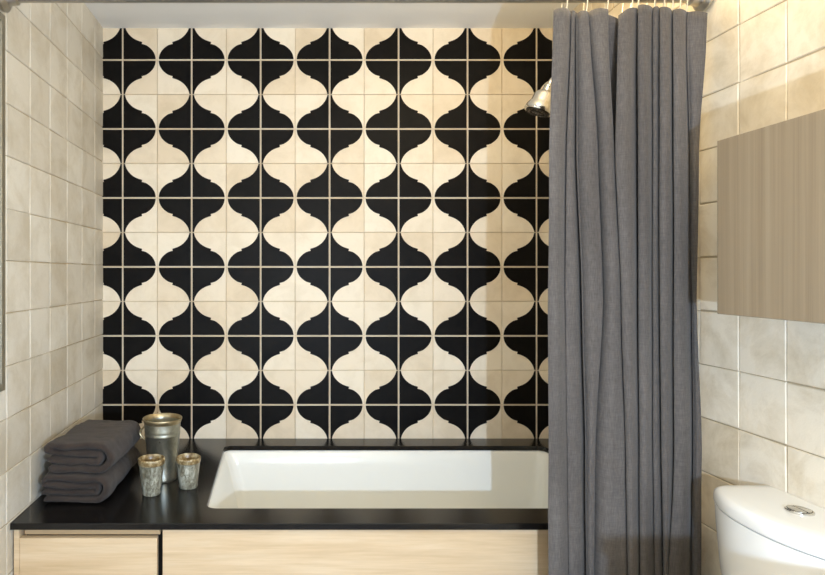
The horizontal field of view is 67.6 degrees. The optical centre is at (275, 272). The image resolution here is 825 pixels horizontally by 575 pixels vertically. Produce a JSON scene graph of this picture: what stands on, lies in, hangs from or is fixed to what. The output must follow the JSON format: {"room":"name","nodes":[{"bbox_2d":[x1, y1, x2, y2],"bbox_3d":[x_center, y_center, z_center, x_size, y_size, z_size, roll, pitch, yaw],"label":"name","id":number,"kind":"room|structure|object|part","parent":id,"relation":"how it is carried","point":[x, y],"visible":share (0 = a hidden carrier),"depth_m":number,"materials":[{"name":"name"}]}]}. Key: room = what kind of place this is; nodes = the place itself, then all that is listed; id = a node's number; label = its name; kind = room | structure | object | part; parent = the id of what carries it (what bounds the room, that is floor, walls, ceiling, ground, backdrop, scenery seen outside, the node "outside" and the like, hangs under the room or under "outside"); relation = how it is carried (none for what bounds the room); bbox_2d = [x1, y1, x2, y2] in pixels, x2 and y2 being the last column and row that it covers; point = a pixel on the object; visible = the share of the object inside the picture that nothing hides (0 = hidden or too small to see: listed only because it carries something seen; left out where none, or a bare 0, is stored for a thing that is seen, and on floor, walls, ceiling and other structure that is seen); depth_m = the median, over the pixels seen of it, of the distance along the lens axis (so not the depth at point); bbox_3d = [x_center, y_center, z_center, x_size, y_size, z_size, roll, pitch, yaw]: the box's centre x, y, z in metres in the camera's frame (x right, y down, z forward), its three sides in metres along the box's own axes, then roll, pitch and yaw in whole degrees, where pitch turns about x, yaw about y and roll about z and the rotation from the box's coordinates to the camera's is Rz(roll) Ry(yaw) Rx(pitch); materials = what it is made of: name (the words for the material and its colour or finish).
{"room":"bathroom","nodes":[
{"label":"bathroom","id":0,"kind":"room"},
{"bbox_2d":[0,3,102,574],"bbox_3d":[-0.783,0.063,0.538,0.104,2.314,3.778,0,0,1],"label":"wall","id":1,"kind":"structure","parent":0,"point":[54,51],"depth_m":1.86,"materials":[{"name":"beige tile"}]},
{"bbox_2d":[0,12,4,391],"bbox_3d":[-0.715,-0.182,1.148,0.012,0.972,0.796,0,0,1],"label":"wall mirror","id":2,"kind":"object","parent":1,"relation":"attached to","point":[2,17],"visible":1,"depth_m":1.53,"materials":[{"name":"grey metal"}]},
{"bbox_2d":[102,28,551,438],"bbox_3d":[0.209,0.063,2.469,2.022,2.314,0.106,0,0,0],"label":"wall","id":3,"kind":"structure","parent":0,"point":[309,233],"depth_m":2.42,"materials":[{"name":"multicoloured tile"}]},
{"bbox_2d":[85,3,579,28],"bbox_3d":[0.159,-1.044,0.536,2.222,0.100,3.972,0,0,0],"label":"ceiling","id":4,"kind":"structure","parent":0,"point":[108,15],"depth_m":2.30,"materials":[{"name":"white paint"}]},
{"bbox_2d":[552,0,824,574],"bbox_3d":[1.172,0.063,0.538,0.104,2.314,3.776,0,0,0],"label":"wall","id":5,"kind":"structure","parent":0,"point":[762,380],"depth_m":1.40,"materials":[{"name":"beige tile"}]},
{"bbox_2d":[0,0,712,12],"bbox_3d":[0.203,-0.716,1.548,1.833,0.071,0.071,0,0,0],"label":"curtain rod","id":6,"kind":"object","parent":5,"relation":"attached to","point":[5,5],"visible":0.92,"depth_m":1.54,"materials":[{"name":"silver metal"}]},
{"bbox_2d":[548,4,706,574],"bbox_3d":[0.892,0.253,1.519,0.415,1.873,0.076,0,0,0],"label":"shower curtain","id":7,"kind":"object","parent":6,"relation":"hanging from","point":[625,460],"visible":1,"depth_m":1.50,"materials":[{"name":"grey fabric"}]},
{"bbox_2d":[524,78,550,117],"bbox_3d":[0.980,-0.625,2.002,0.282,0.203,0.092,0,0,0],"label":"shower","id":8,"kind":"object","parent":5,"relation":"attached to","point":[538,105],"visible":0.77,"depth_m":1.97,"materials":[{"name":"silver metal"}]},
{"bbox_3d":[0.881,-0.540,2.003,0.074,0.035,0.078,0,0,0],"label":"spray plate","id":9,"kind":"part","parent":8,"relation":"part of","materials":[{"name":"grey metal"}]},
{"bbox_2d":[717,109,824,323],"bbox_3d":[1.039,-0.099,0.956,0.162,0.376,0.672,0,0,0],"label":"upper cabinet","id":10,"kind":"object","parent":5,"relation":"attached to","point":[771,178],"visible":1,"depth_m":1.15,"materials":[{"name":"grey wood"}]},
{"bbox_3d":[0.159,1.270,0.536,2.222,0.100,3.972,0,0,0],"label":"floor","id":11,"kind":"structure","parent":0,"visible":0},
{"bbox_2d":[14,530,162,574],"bbox_3d":[-0.513,0.955,1.994,0.394,0.530,0.772,0,0,0],"label":"base cabinet","id":12,"kind":"object","parent":11,"relation":"on","point":[36,552],"visible":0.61,"depth_m":1.61,"materials":[{"name":"beige wood"}]},
{"bbox_3d":[-0.702,0.955,1.995,0.016,0.530,0.770,0,0,0],"label":"panel","id":13,"kind":"part","parent":12,"relation":"part of","materials":[{"name":"brown wood"}]},
{"bbox_3d":[-0.501,0.702,1.638,0.370,0.024,0.028,0,0,0],"label":"rail","id":14,"kind":"part","parent":12,"relation":"part of","materials":[{"name":"brown wood"}]},
{"bbox_2d":[10,439,548,529],"bbox_3d":[0.203,0.680,2.006,1.832,0.017,0.819,0,0,0],"label":"countertop","id":15,"kind":"structure","parent":12,"relation":"on","point":[125,507],"depth_m":1.68,"materials":[{"name":"black stone"}]},
{"bbox_2d":[42,445,137,503],"bbox_3d":[-0.581,0.630,1.906,0.220,0.081,0.376,0,0,0],"label":"folded towel","id":16,"kind":"object","parent":15,"relation":"on","point":[77,487],"visible":0.66,"depth_m":1.73,"materials":[{"name":"grey fabric"}]},
{"bbox_2d":[46,419,140,472],"bbox_3d":[-0.571,0.542,1.901,0.218,0.089,0.332,0,0,0],"label":"folded towel","id":17,"kind":"object","parent":16,"relation":"on","point":[93,445],"visible":1,"depth_m":1.76,"materials":[{"name":"grey fabric"}]},
{"bbox_2d":[138,454,164,496],"bbox_3d":[-0.379,0.617,1.811,0.083,0.109,0.082,0,0,0],"label":"cup","id":18,"kind":"object","parent":15,"relation":"on","point":[151,466],"visible":1,"depth_m":1.78,"materials":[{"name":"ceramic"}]},
{"bbox_2d":[139,413,181,483],"bbox_3d":[-0.372,0.571,1.941,0.132,0.200,0.128,0,0,40],"label":"pitcher","id":19,"kind":"object","parent":15,"relation":"on","point":[162,430],"visible":0.86,"depth_m":1.90,"materials":[{"name":"metal"}]},
{"bbox_3d":[-0.437,0.523,1.948,0.025,0.051,0.006,0,0,7],"label":"handle","id":20,"kind":"part","parent":19,"relation":"part of","materials":[{"name":"metal"}]},
{"bbox_2d":[175,453,200,489],"bbox_3d":[-0.275,0.624,1.868,0.080,0.095,0.079,0,0,0],"label":"cup","id":21,"kind":"object","parent":15,"relation":"on","point":[188,464],"visible":1,"depth_m":1.84,"materials":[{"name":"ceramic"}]},
{"bbox_2d":[163,530,547,574],"bbox_3d":[0.406,0.956,1.618,1.425,0.529,0.020,0,0,0],"label":"cladding","id":22,"kind":"object","parent":11,"relation":"on","point":[185,552],"visible":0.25,"depth_m":1.61,"materials":[{"name":"beige wood"}]},
{"bbox_2d":[208,450,548,507],"bbox_3d":[0.420,0.955,2.006,1.310,0.531,0.672,0,0,0],"label":"bathtub","id":23,"kind":"object","parent":11,"relation":"on","point":[245,478],"visible":0.3,"depth_m":2.30,"materials":[{"name":"white ceramic"}]},
{"bbox_2d":[713,485,824,574],"bbox_3d":[0.769,0.848,1.203,0.699,0.745,0.376,0,0,0],"label":"toilet","id":24,"kind":"object","parent":11,"relation":"on","point":[761,529],"visible":1,"depth_m":1.19,"materials":[{"name":"white glazed ceramic"},{"name":"chrome metal"}]}
]}

